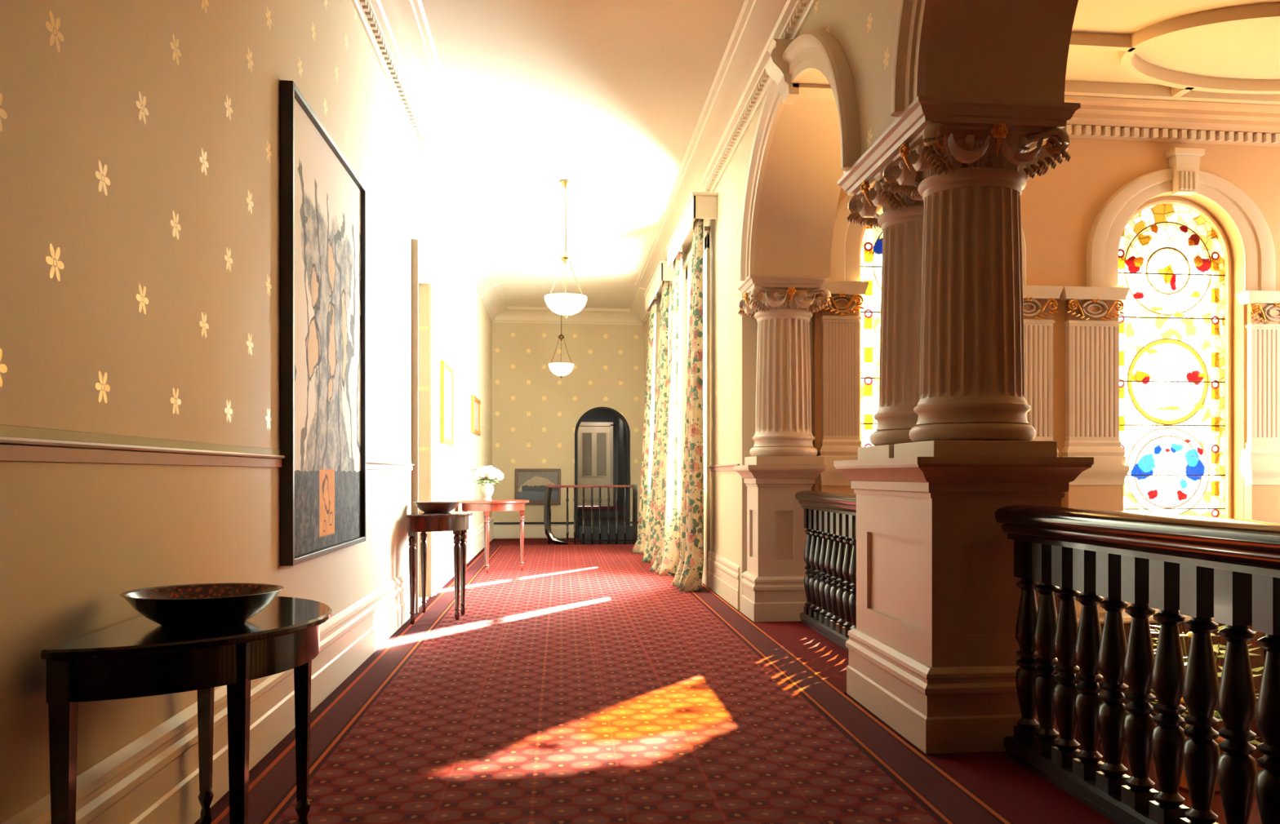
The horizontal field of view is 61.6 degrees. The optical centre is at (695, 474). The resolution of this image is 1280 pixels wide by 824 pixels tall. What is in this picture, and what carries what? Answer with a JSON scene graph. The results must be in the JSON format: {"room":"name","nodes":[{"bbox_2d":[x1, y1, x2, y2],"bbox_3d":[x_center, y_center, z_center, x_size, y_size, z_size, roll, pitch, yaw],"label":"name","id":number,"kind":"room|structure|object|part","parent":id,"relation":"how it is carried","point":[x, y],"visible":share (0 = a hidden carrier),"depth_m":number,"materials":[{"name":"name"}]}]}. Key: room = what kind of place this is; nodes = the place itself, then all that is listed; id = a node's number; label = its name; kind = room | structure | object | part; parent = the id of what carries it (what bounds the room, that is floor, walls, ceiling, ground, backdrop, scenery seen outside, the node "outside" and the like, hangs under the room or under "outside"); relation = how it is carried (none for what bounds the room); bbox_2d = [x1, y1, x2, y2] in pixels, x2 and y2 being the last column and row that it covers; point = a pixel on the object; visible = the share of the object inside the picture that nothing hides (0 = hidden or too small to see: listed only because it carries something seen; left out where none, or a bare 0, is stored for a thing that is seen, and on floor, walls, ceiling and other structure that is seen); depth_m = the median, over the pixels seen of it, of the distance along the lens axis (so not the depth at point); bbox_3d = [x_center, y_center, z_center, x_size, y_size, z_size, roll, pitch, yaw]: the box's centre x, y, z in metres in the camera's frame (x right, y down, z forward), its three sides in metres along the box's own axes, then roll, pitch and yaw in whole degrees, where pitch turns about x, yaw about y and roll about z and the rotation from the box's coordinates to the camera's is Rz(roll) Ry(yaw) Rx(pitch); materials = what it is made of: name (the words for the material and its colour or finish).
{"room":"historic interior","nodes":[
{"label":"historic interior","id":0,"kind":"room"},
{"bbox_2d":[0,0,492,823],"bbox_3d":[-2.695,-0.735,10.633,0.250,4.470,17.570,0,0,-7],"label":"wall","id":1,"kind":"structure","parent":0,"point":[140,140],"depth_m":3.41,"materials":[{"name":"beige paint"}]},
{"bbox_2d":[0,424,481,472],"bbox_3d":[-2.564,-0.069,10.700,0.026,0.082,17.070,0,0,-7],"label":"trim","id":2,"kind":"structure","parent":1,"relation":"attached to","point":[17,443],"depth_m":3.06,"materials":[{"name":"beige paint"}]},
{"bbox_2d":[1,517,493,823],"bbox_3d":[-2.541,0.963,10.551,0.034,0.375,17.370,0,0,-7],"label":"baseboard","id":3,"kind":"structure","parent":1,"relation":"attached to","point":[154,779],"depth_m":3.79,"materials":[{"name":"beige paint"}]},
{"bbox_2d":[280,80,365,566],"bbox_3d":[-1.909,-0.665,5.596,0.056,2.140,1.780,0,0,-7],"label":"painting","id":4,"kind":"object","parent":1,"relation":"attached to","point":[322,198],"visible":1,"depth_m":5.35,"materials":[{"name":"paint"}]},
{"bbox_2d":[411,239,436,613],"bbox_3d":[-2.405,-0.400,9.535,0.050,3.100,1.320,0,0,-7],"label":"trim","id":5,"kind":"structure","parent":1,"relation":"attached to","point":[420,260],"depth_m":9.43,"materials":[{"name":"beige paint"}]},
{"bbox_2d":[351,0,504,293],"bbox_3d":[-2.215,-2.885,9.254,0.360,0.170,14.715,0,0,-7],"label":"trim","id":6,"kind":"structure","parent":1,"relation":"attached to","point":[398,33],"depth_m":8.59,"materials":[{"name":"beige paint"}]},
{"bbox_2d":[440,360,453,445],"bbox_3d":[-2.652,-0.745,11.460,0.040,0.850,1.000,0,0,-7],"label":"framed picture","id":7,"kind":"object","parent":1,"relation":"attached to","point":[446,372],"visible":1,"depth_m":11.34},
{"bbox_2d":[471,395,480,435],"bbox_3d":[-3.136,-0.830,15.329,0.040,0.520,1.200,0,0,-7],"label":"framed picture","id":8,"kind":"object","parent":1,"relation":"attached to","point":[475,402],"visible":1,"depth_m":15.23},
{"bbox_2d":[480,284,649,324],"bbox_3d":[-2.115,-2.842,18.012,2.730,0.255,2.670,0,0,-7],"label":"trim","id":9,"kind":"structure","parent":1,"relation":"attached to","point":[492,299],"depth_m":19.15,"materials":[{"name":"beige paint"}]},
{"bbox_2d":[492,322,644,539],"bbox_3d":[-2.250,-0.735,19.491,3.230,4.470,0.300,0,0,-7],"label":"wall","id":10,"kind":"structure","parent":0,"point":[536,412],"depth_m":19.30,"materials":[{"name":"beige paint"}]},
{"bbox_2d":[515,469,560,505],"bbox_3d":[-2.824,0.227,19.245,0.810,0.646,0.043,0,0,-7],"label":"landscape painting","id":11,"kind":"object","parent":10,"relation":"attached to","point":[531,485],"visible":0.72,"depth_m":19.23},
{"bbox_2d":[493,521,638,538],"bbox_3d":[-2.279,1.008,19.319,2.730,0.285,0.035,0,0,-7],"label":"baseboard","id":12,"kind":"structure","parent":10,"relation":"attached to","point":[501,530],"depth_m":19.23,"materials":[{"name":"beige paint"}]},
{"bbox_2d":[574,407,630,537],"bbox_3d":[-1.691,-0.035,19.496,1.000,2.370,0.230,0,0,-7],"label":"trim","id":13,"kind":"structure","parent":10,"relation":"attached to","point":[620,415],"depth_m":19.44,"materials":[{"name":"black wood"}]},
{"bbox_2d":[421,0,744,308],"bbox_3d":[-1.260,-3.070,10.762,3.030,0.200,17.670,0,0,-7],"label":"ceiling","id":14,"kind":"structure","parent":0,"point":[607,98],"depth_m":8.85,"materials":[{"name":"paint"}]},
{"bbox_2d":[548,315,573,377],"bbox_3d":[-2.257,-2.295,18.059,0.430,1.350,0.430,0,0,-7],"label":"pendant lamp","id":15,"kind":"object","parent":14,"relation":"hanging from","point":[559,369],"visible":0.9,"depth_m":17.93,"materials":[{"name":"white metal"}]},
{"bbox_3d":[-2.257,-1.755,18.059,0.430,0.210,0.430,0,0,-7],"label":"lamp shade","id":16,"kind":"part","parent":15,"relation":"part of","materials":[{"name":"white glass"}]},
{"bbox_3d":[-2.245,-2.085,17.933,0.008,0.452,0.170,0,0,-6],"label":"chain","id":17,"kind":"part","parent":15,"relation":"part of","materials":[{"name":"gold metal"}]},
{"bbox_2d":[544,179,586,318],"bbox_3d":[-1.311,-2.275,10.851,0.430,1.390,0.430,0,0,-7],"label":"pendant lamp","id":18,"kind":"object","parent":14,"relation":"hanging from","point":[565,304],"visible":1,"depth_m":10.74,"materials":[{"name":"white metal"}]},
{"bbox_3d":[-1.427,-1.990,10.903,0.170,0.382,0.008,0,0,24],"label":"chain","id":19,"kind":"part","parent":18,"relation":"part of","materials":[{"name":"gold metal"}]},
{"bbox_3d":[-1.298,-1.990,10.725,0.008,0.382,0.170,0,0,-6],"label":"chain","id":20,"kind":"part","parent":18,"relation":"part of","materials":[{"name":"gold metal"}]},
{"bbox_3d":[-1.311,-2.545,10.851,0.011,0.730,0.011,0,0,15],"label":"rod","id":21,"kind":"part","parent":18,"relation":"part of","materials":[{"name":"gold metal"}]},
{"bbox_3d":[-1.311,-1.705,10.851,0.430,0.190,0.430,0,0,-7],"label":"lamp shade","id":22,"kind":"part","parent":18,"relation":"part of","materials":[{"name":"white glass"}]},
{"bbox_3d":[-1.208,-1.990,10.925,0.170,0.382,0.008,0,0,-36],"label":"chain","id":23,"kind":"part","parent":18,"relation":"part of","materials":[{"name":"gold metal"}]},
{"bbox_2d":[194,537,1006,823],"bbox_3d":[-1.402,1.331,10.895,4.320,0.338,22.970,0,0,-7],"label":"floor","id":24,"kind":"structure","parent":0,"point":[510,541],"depth_m":10.86,"materials":[{"name":"red carpet"}]},
{"bbox_2d":[543,484,637,545],"bbox_3d":[-1.815,0.663,18.377,1.522,0.986,1.840,0,0,-7],"label":"stair rail","id":25,"kind":"object","parent":24,"relation":"on","point":[547,504],"visible":1,"depth_m":17.51,"materials":[{"name":"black wood"}]},
{"bbox_3d":[-1.800,0.200,18.394,1.450,0.040,1.810,0,0,-7],"label":"handrail","id":26,"kind":"part","parent":25,"relation":"part of","materials":[{"name":"red wood"}]},
{"bbox_3d":[-1.796,1.093,18.399,1.440,0.025,1.800,0,0,-7],"label":"rail","id":27,"kind":"part","parent":25,"relation":"part of","materials":[{"name":"brown wood"}]},
{"bbox_3d":[-0.992,0.660,17.613,0.080,0.980,0.080,0,0,-7],"label":"newel post","id":28,"kind":"part","parent":25,"relation":"part of","materials":[{"name":"brown wood"}]},
{"bbox_2d":[577,506,624,537],"bbox_3d":[-1.847,0.902,20.741,0.880,0.495,2.720,0,0,-7],"label":"table","id":29,"kind":"object","parent":24,"relation":"on","point":[596,508],"visible":0.44,"depth_m":19.97,"materials":[{"name":"brown wood"}]},
{"bbox_2d":[577,422,613,506],"bbox_3d":[-2.036,-0.200,21.665,0.750,1.700,0.120,0,0,-7],"label":"door","id":30,"kind":"structure","parent":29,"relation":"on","point":[595,439],"depth_m":21.65,"materials":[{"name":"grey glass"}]},
{"bbox_3d":[-2.040,-0.400,21.658,0.480,0.860,0.012,0,0,-7],"label":"glass","id":31,"kind":"part","parent":30,"relation":"part of","materials":[{"name":"grey glass"}]},
{"bbox_2d":[579,526,632,544],"bbox_3d":[-1.472,1.005,17.704,0.870,0.290,0.060,0,0,-7],"label":"boarding","id":32,"kind":"object","parent":24,"relation":"on","point":[620,530],"visible":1,"depth_m":17.67,"materials":[{"name":"black wood"}]},
{"bbox_2d":[195,544,1115,823],"bbox_3d":[-0.693,1.156,8.510,3.125,0.012,18.020,0,0,-7],"label":"carpet","id":33,"kind":"object","parent":24,"relation":"on","point":[579,685],"visible":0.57,"depth_m":4.86,"materials":[{"name":"red carpet"}]},
{"bbox_2d":[40,596,332,823],"bbox_3d":[-1.317,0.777,3.060,0.515,0.745,1.150,0,0,-7],"label":"table","id":34,"kind":"object","parent":33,"relation":"on","point":[140,657],"visible":0.91,"depth_m":2.70,"materials":[{"name":"brown wood"}]},
{"bbox_3d":[-1.469,0.791,2.492,0.050,0.718,0.050,0,0,-7],"label":"leg","id":35,"kind":"part","parent":34,"relation":"part of","materials":[{"name":"brown wood"}]},
{"bbox_2d":[120,583,284,628],"bbox_3d":[-1.337,0.361,2.917,0.406,0.088,0.406,0,0,-7],"label":"bowl","id":36,"kind":"object","parent":34,"relation":"on","point":[202,605],"visible":1,"depth_m":2.82,"materials":[{"name":"black paint"}]},
{"bbox_3d":[-1.594,0.791,3.489,0.050,0.718,0.050,0,0,-7],"label":"leg","id":37,"kind":"part","parent":34,"relation":"part of","materials":[{"name":"brown wood"}]},
{"bbox_3d":[-1.170,0.791,2.746,0.050,0.718,0.050,0,0,-7],"label":"leg","id":38,"kind":"part","parent":34,"relation":"part of","materials":[{"name":"brown wood"}]},
{"bbox_3d":[-1.239,0.791,3.382,0.050,0.718,0.050,0,0,-7],"label":"leg","id":39,"kind":"part","parent":34,"relation":"part of","materials":[{"name":"brown wood"}]},
{"bbox_2d":[406,511,472,624],"bbox_3d":[-2.012,0.730,8.556,0.460,0.840,0.800,0,0,-7],"label":"table","id":40,"kind":"object","parent":33,"relation":"on","point":[457,522],"visible":0.98,"depth_m":8.41,"materials":[{"name":"brown wood"}]},
{"bbox_3d":[-2.163,0.744,8.195,0.060,0.813,0.058,0,0,-7],"label":"leg","id":41,"kind":"part","parent":40,"relation":"part of","materials":[{"name":"brown wood"}]},
{"bbox_3d":[-2.248,0.744,8.870,0.060,0.813,0.058,0,0,-7],"label":"leg","id":42,"kind":"part","parent":40,"relation":"part of","materials":[{"name":"brown wood"}]},
{"bbox_2d":[412,501,460,513],"bbox_3d":[-2.091,0.268,8.668,0.380,0.085,0.380,0,0,-7],"label":"bowl","id":43,"kind":"object","parent":40,"relation":"on","point":[434,507],"visible":1,"depth_m":8.55,"materials":[{"name":"brown wood"}]},
{"bbox_3d":[-1.877,0.744,8.442,0.060,0.813,0.058,0,0,-7],"label":"leg","id":44,"kind":"part","parent":40,"relation":"part of","materials":[{"name":"brown wood"}]},
{"bbox_3d":[-1.891,0.744,8.723,0.060,0.813,0.058,0,0,-7],"label":"leg","id":45,"kind":"part","parent":40,"relation":"part of","materials":[{"name":"brown wood"}]},
{"bbox_2d":[457,499,528,573],"bbox_3d":[-2.400,0.730,12.751,0.840,0.840,0.840,0,0,-7],"label":"console table","id":46,"kind":"object","parent":33,"relation":"on","point":[474,505],"visible":0.84,"depth_m":12.45,"materials":[{"name":"red wood"}]},
{"bbox_3d":[-2.734,0.750,12.723,0.060,0.800,0.058,0,0,-7],"label":"leg","id":47,"kind":"part","parent":46,"relation":"part of","materials":[{"name":"red wood"}]},
{"bbox_3d":[-2.547,0.750,13.052,0.060,0.800,0.058,0,0,-7],"label":"leg","id":48,"kind":"part","parent":46,"relation":"part of","materials":[{"name":"red wood"}]},
{"bbox_2d":[471,465,503,500],"bbox_3d":[-2.461,0.103,12.755,0.378,0.414,0.374,0,0,21],"label":"flower vase","id":49,"kind":"object","parent":46,"relation":"on","point":[484,473],"visible":1,"depth_m":12.68,"materials":[{"name":"white plant"}]},
{"bbox_3d":[-2.408,0.750,12.416,0.060,0.800,0.058,0,0,-7],"label":"leg","id":50,"kind":"part","parent":46,"relation":"part of","materials":[{"name":"red wood"}]},
{"bbox_3d":[-2.067,0.750,12.786,0.060,0.800,0.058,0,0,-7],"label":"leg","id":51,"kind":"part","parent":46,"relation":"part of","materials":[{"name":"red wood"}]},
{"bbox_2d":[795,490,856,651],"bbox_3d":[1.037,0.637,7.023,0.196,1.026,2.640,0,0,-7],"label":"balustrade","id":52,"kind":"object","parent":33,"relation":"on","point":[829,517],"visible":0.48,"depth_m":7.42,"materials":[{"name":"brown wood"}]},
{"bbox_3d":[1.037,1.113,7.023,0.120,0.075,2.640,0,0,-7],"label":"rail","id":53,"kind":"part","parent":52,"relation":"part of","materials":[{"name":"black wood"}]},
{"bbox_3d":[1.037,0.195,7.023,0.196,0.141,2.640,0,0,-7],"label":"handrail","id":54,"kind":"part","parent":52,"relation":"part of","materials":[{"name":"brown wood"}]},
{"bbox_2d":[995,504,1279,823],"bbox_3d":[1.493,0.637,3.054,0.196,1.026,2.710,0,0,-7],"label":"balustrade","id":55,"kind":"object","parent":33,"relation":"on","point":[1227,571],"visible":1,"depth_m":3.40,"materials":[{"name":"brown wood"}]},
{"bbox_3d":[1.493,1.113,3.054,0.120,0.075,2.710,0,0,-7],"label":"rail","id":56,"kind":"part","parent":55,"relation":"part of","materials":[{"name":"black wood"}]},
{"bbox_3d":[1.493,0.195,3.054,0.196,0.141,2.710,0,0,-7],"label":"handrail","id":57,"kind":"part","parent":55,"relation":"part of","materials":[{"name":"brown wood"}]},
{"bbox_2d":[733,465,826,622],"bbox_3d":[0.671,0.539,8.640,0.615,1.221,0.690,0,0,-7],"label":"pedestal","id":58,"kind":"object","parent":24,"relation":"on","point":[772,582],"visible":0.9,"depth_m":8.38,"materials":[{"name":"beige paint"}]},
{"bbox_3d":[0.671,0.974,8.640,0.515,0.352,0.590,0,0,-7],"label":"moulding","id":59,"kind":"part","parent":58,"relation":"part of","materials":[{"name":"beige paint"}]},
{"bbox_3d":[0.671,0.017,8.640,0.615,0.176,0.690,0,0,-7],"label":"cap moulding","id":60,"kind":"part","parent":58,"relation":"part of","materials":[{"name":"beige paint"}]},
{"bbox_2d":[737,286,831,465],"bbox_3d":[0.711,-0.765,8.625,0.676,1.391,0.676,0,0,-7],"label":"column","id":61,"kind":"structure","parent":58,"relation":"on","point":[783,436],"depth_m":8.43,"materials":[{"name":"beige stone"}]},
{"bbox_2d":[737,274,826,297],"bbox_3d":[0.691,-1.498,8.622,0.610,0.105,0.580,0,0,-7],"label":"block","id":62,"kind":"object","parent":61,"relation":"on","point":[808,283],"visible":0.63,"depth_m":8.37,"materials":[{"name":"beige stone"}]},
{"bbox_2d":[833,457,1093,754],"bbox_3d":[1.191,0.539,5.047,0.755,1.221,1.340,0,0,-7],"label":"pedestal","id":63,"kind":"object","parent":24,"relation":"on","point":[933,646],"visible":0.88,"depth_m":4.48,"materials":[{"name":"beige paint"}]},
{"bbox_2d":[846,167,924,459],"bbox_3d":[1.149,-0.765,5.359,0.676,1.391,0.676,0,0,-7],"label":"column","id":64,"kind":"structure","parent":63,"relation":"on","point":[900,222],"depth_m":5.21,"materials":[{"name":"beige stone"}]},
{"bbox_2d":[837,95,1080,195],"bbox_3d":[1.181,-1.498,5.068,0.700,0.105,1.295,0,0,-7],"label":"entablature","id":65,"kind":"object","parent":64,"relation":"on","point":[1026,117],"visible":0.48,"depth_m":4.48,"materials":[{"name":"beige paint"}]},
{"bbox_3d":[1.191,0.974,5.047,0.655,0.352,1.240,0,0,-7],"label":"moulding","id":66,"kind":"part","parent":63,"relation":"part of","materials":[{"name":"beige paint"}]},
{"bbox_3d":[1.191,0.017,5.047,0.755,0.176,1.340,0,0,-7],"label":"cap moulding","id":67,"kind":"part","parent":63,"relation":"part of","materials":[{"name":"beige paint"}]},
{"bbox_2d":[881,122,1071,457],"bbox_3d":[1.226,-0.765,4.749,0.676,1.391,0.676,0,0,-7],"label":"column","id":68,"kind":"structure","parent":63,"relation":"on","point":[972,402],"depth_m":4.56,"materials":[{"name":"beige stone"}]},
{"bbox_2d":[581,410,626,519],"bbox_3d":[-1.745,-0.125,20.930,1.660,3.250,2.430,0,0,-7],"label":"wall","id":69,"kind":"structure","parent":0,"point":[619,428],"depth_m":21.77,"materials":[{"name":"black paint"}]},
{"bbox_2d":[644,0,1078,612],"bbox_3d":[0.479,-0.825,10.722,0.610,4.650,18.180,0,0,-7],"label":"wall","id":70,"kind":"structure","parent":0,"point":[1014,50],"depth_m":7.91,"materials":[{"name":"beige paint"}]},
{"bbox_2d":[644,260,672,311],"bbox_3d":[-0.488,-2.595,14.980,0.248,0.250,2.690,0,0,-7],"label":"pelmet","id":71,"kind":"object","parent":70,"relation":"attached to","point":[661,273],"visible":0.77,"depth_m":14.55,"materials":[{"name":"beige paint"}]},
{"bbox_2d":[631,294,657,554],"bbox_3d":[-0.747,-0.743,15.708,0.368,3.775,0.858,0,0,-4],"label":"curtain","id":72,"kind":"object","parent":71,"relation":"hanging from","point":[640,547],"visible":0.93,"depth_m":15.58,"materials":[{"name":"white fabric"}]},
{"bbox_2d":[641,280,669,564],"bbox_3d":[-0.521,-0.743,13.992,0.350,3.775,0.808,0,0,-7],"label":"curtain","id":73,"kind":"object","parent":71,"relation":"hanging from","point":[651,552],"visible":0.81,"depth_m":13.79,"materials":[{"name":"fabric"}]},
{"bbox_2d":[657,284,671,310],"bbox_3d":[-0.134,-0.685,15.140,0.610,3.670,1.920,0,0,-7],"label":"window","id":74,"kind":"structure","parent":70,"relation":"in","point":[670,286],"depth_m":14.62,"materials":[{"name":"white glass"}]},
{"bbox_2d":[665,191,717,269],"bbox_3d":[-0.069,-2.595,11.631,0.248,0.250,2.640,0,0,-7],"label":"pelmet","id":75,"kind":"object","parent":70,"relation":"attached to","point":[700,205],"visible":0.89,"depth_m":10.79,"materials":[{"name":"beige paint"}]},
{"bbox_2d":[649,246,682,576],"bbox_3d":[-0.325,-0.743,12.434,0.364,3.775,0.764,0,0,-7],"label":"curtain","id":76,"kind":"object","parent":75,"relation":"hanging from","point":[667,561],"visible":0.99,"depth_m":12.24,"materials":[{"name":"white fabric"}]},
{"bbox_2d":[671,218,703,592],"bbox_3d":[-0.068,-0.743,10.715,0.294,3.775,0.710,0,0,-7],"label":"curtain","id":77,"kind":"object","parent":75,"relation":"hanging from","point":[689,574],"visible":0.98,"depth_m":10.49,"materials":[{"name":"fabric"}]},
{"bbox_2d":[683,226,710,586],"bbox_3d":[0.275,-0.685,11.866,0.610,3.670,1.920,0,0,-7],"label":"window","id":78,"kind":"structure","parent":70,"relation":"in","point":[687,262],"depth_m":10.93,"materials":[{"name":"beige paint"}]},
{"bbox_2d":[680,543,739,610],"bbox_3d":[-0.284,0.963,14.285,0.020,0.375,10.520,0,0,-7],"label":"baseboard","id":79,"kind":"structure","parent":70,"relation":"attached to","point":[723,575],"depth_m":9.84,"materials":[{"name":"beige paint"}]},
{"bbox_2d":[680,463,739,471],"bbox_3d":[-0.287,-0.059,14.285,0.026,0.062,10.520,0,0,-7],"label":"trim","id":80,"kind":"structure","parent":70,"relation":"attached to","point":[722,467],"depth_m":10.02,"materials":[{"name":"beige wood"}]},
{"bbox_2d":[634,0,817,288],"bbox_3d":[0.137,-2.885,9.548,0.360,0.170,14.715,0,0,-7],"label":"trim","id":81,"kind":"structure","parent":70,"relation":"attached to","point":[738,90],"depth_m":8.41,"materials":[{"name":"beige paint"}]},
{"bbox_2d":[738,31,861,280],"bbox_3d":[0.593,-2.138,6.993,0.096,1.175,3.220,0,0,-7],"label":"trim","id":82,"kind":"structure","parent":70,"relation":"attached to","point":[820,51],"depth_m":6.56,"materials":[{"name":"beige paint"}]},
{"bbox_2d":[764,38,835,104],"bbox_3d":[0.858,-2.625,7.026,0.775,0.350,0.200,0,0,-7],"label":"trim","id":83,"kind":"structure","parent":70,"relation":"attached to","point":[776,68],"depth_m":6.93,"materials":[{"name":"beige paint"}]},
{"bbox_2d":[890,0,933,116],"bbox_3d":[1.086,-2.138,3.053,0.096,1.175,3.220,0,0,-7],"label":"trim","id":84,"kind":"structure","parent":70,"relation":"attached to","point":[914,18],"depth_m":4.49,"materials":[{"name":"beige paint"}]},
{"bbox_2d":[808,137,1279,608],"bbox_3d":[3.902,-0.300,9.255,5.960,5.700,0.400,0,0,-7],"label":"wall","id":85,"kind":"structure","parent":0,"point":[1060,207],"depth_m":8.99,"materials":[{"name":"beige paint"}]},
{"bbox_2d":[816,280,868,493],"bbox_3d":[1.177,-0.200,8.669,0.424,2.700,0.192,0,0,-7],"label":"pilaster","id":86,"kind":"object","parent":85,"relation":"attached to","point":[840,321],"visible":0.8,"depth_m":8.64,"materials":[{"name":"beige paint"}]},
{"bbox_2d":[827,193,1026,447],"bbox_3d":[1.897,-1.008,8.854,1.690,3.435,0.380,0,0,-7],"label":"window","id":87,"kind":"structure","parent":85,"relation":"in","point":[847,237],"depth_m":8.87,"materials":[{"name":"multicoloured glass"}]},
{"bbox_3d":[1.882,-0.853,8.973,1.190,3.125,0.140,0,0,-7],"label":"frame","id":88,"kind":"part","parent":87,"relation":"part of","materials":[{"name":"glass"}]},
{"bbox_3d":[1.879,-0.835,8.992,1.040,3.010,0.008,0,0,-7],"label":"stained pane","id":89,"kind":"part","parent":87,"relation":"part of","materials":[{"name":"multicoloured glass"}]},
{"bbox_3d":[1.906,-2.075,8.774,1.690,1.029,0.060,0,0,-7],"label":"architrave","id":90,"kind":"part","parent":87,"relation":"part of","materials":[{"name":"beige paint"}]},
{"bbox_2d":[1022,284,1062,457],"bbox_3d":[2.742,-0.200,8.864,0.564,2.700,0.192,0,0,-7],"label":"pilaster","id":91,"kind":"object","parent":85,"relation":"attached to","point":[1037,300],"visible":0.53,"depth_m":8.85,"materials":[{"name":"beige paint"}]},
{"bbox_2d":[1059,286,1129,613],"bbox_3d":[3.317,-0.200,8.937,0.564,2.700,0.192,0,0,-7],"label":"pilaster","id":92,"kind":"object","parent":85,"relation":"attached to","point":[1091,323],"visible":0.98,"depth_m":8.90,"materials":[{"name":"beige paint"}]},
{"bbox_2d":[1076,608,1213,624],"bbox_3d":[3.475,1.195,8.965,4.880,0.110,0.070,0,0,-7],"label":"trim","id":93,"kind":"structure","parent":85,"relation":"attached to","point":[1126,619],"depth_m":8.96,"materials":[{"name":"beige paint"}]},
{"bbox_2d":[1075,622,1266,755],"bbox_3d":[3.478,1.800,8.978,4.870,1.100,0.045,0,0,-7],"label":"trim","id":94,"kind":"structure","parent":85,"relation":"attached to","point":[1256,661],"depth_m":9.07,"materials":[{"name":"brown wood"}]},
{"bbox_2d":[1062,94,1279,146],"bbox_3d":[3.483,-2.980,8.860,4.890,0.340,0.280,0,0,-7],"label":"trim","id":95,"kind":"structure","parent":85,"relation":"attached to","point":[1098,117],"depth_m":8.93,"materials":[{"name":"beige paint"}]},
{"bbox_2d":[1086,147,1275,518],"bbox_3d":[4.109,-1.008,9.130,1.690,3.435,0.380,0,0,-7],"label":"window","id":96,"kind":"structure","parent":85,"relation":"in","point":[1184,176],"depth_m":9.25,"materials":[{"name":"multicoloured glass"}]},
{"bbox_3d":[4.092,-0.835,9.269,1.040,3.010,0.008,0,0,-7],"label":"stained pane","id":97,"kind":"part","parent":96,"relation":"part of","materials":[{"name":"multicoloured glass"}]},
{"bbox_3d":[4.094,-0.853,9.249,1.190,3.125,0.140,0,0,-7],"label":"frame","id":98,"kind":"part","parent":96,"relation":"part of","materials":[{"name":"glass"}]},
{"bbox_3d":[4.119,-2.075,9.051,1.690,1.029,0.060,0,0,-7],"label":"architrave","id":99,"kind":"part","parent":96,"relation":"part of","materials":[{"name":"beige paint"}]},
{"bbox_2d":[1235,290,1279,521],"bbox_3d":[4.935,-0.200,9.139,0.564,2.700,0.192,0,0,-7],"label":"pilaster","id":100,"kind":"object","parent":85,"relation":"attached to","point":[1260,460],"visible":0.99,"depth_m":9.10,"materials":[{"name":"beige paint"}]},
{"bbox_2d":[1065,0,1279,84],"bbox_3d":[4.483,-3.250,4.894,5.890,0.200,9.600,0,0,-7],"label":"ceiling","id":101,"kind":"structure","parent":0,"point":[1245,51],"depth_m":7.85,"materials":[{"name":"beige paint"}]},
{"bbox_2d":[1064,2,1279,104],"bbox_3d":[3.604,-3.107,7.888,4.890,0.085,1.710,0,0,-7],"label":"trim","id":102,"kind":"structure","parent":101,"relation":"attached to","point":[1173,85],"depth_m":8.33,"materials":[{"name":"beige paint"}]},
{"bbox_2d":[1101,749,1265,823],"bbox_3d":[4.092,2.450,4.795,5.090,0.200,9.500,0,0,-7],"label":"floor","id":103,"kind":"structure","parent":0,"point":[1217,808],"depth_m":7.80,"materials":[{"name":"brown wood"}]},
{"bbox_2d":[1149,625,1263,792],"bbox_3d":[3.784,1.742,8.037,0.985,1.216,1.008,0,0,-7],"label":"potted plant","id":104,"kind":"object","parent":103,"relation":"on","point":[1183,784],"visible":0.06,"depth_m":7.98,"materials":[{"name":"green plant"}]},
{"bbox_3d":[3.798,1.626,7.961,0.448,0.852,0.390,0,0,40],"label":"stem","id":105,"kind":"part","parent":104,"relation":"part of","materials":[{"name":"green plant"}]},
{"bbox_3d":[3.783,2.170,8.031,0.460,0.360,0.460,0,0,-7],"label":"pot","id":106,"kind":"part","parent":104,"relation":"part of","materials":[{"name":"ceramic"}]}
]}

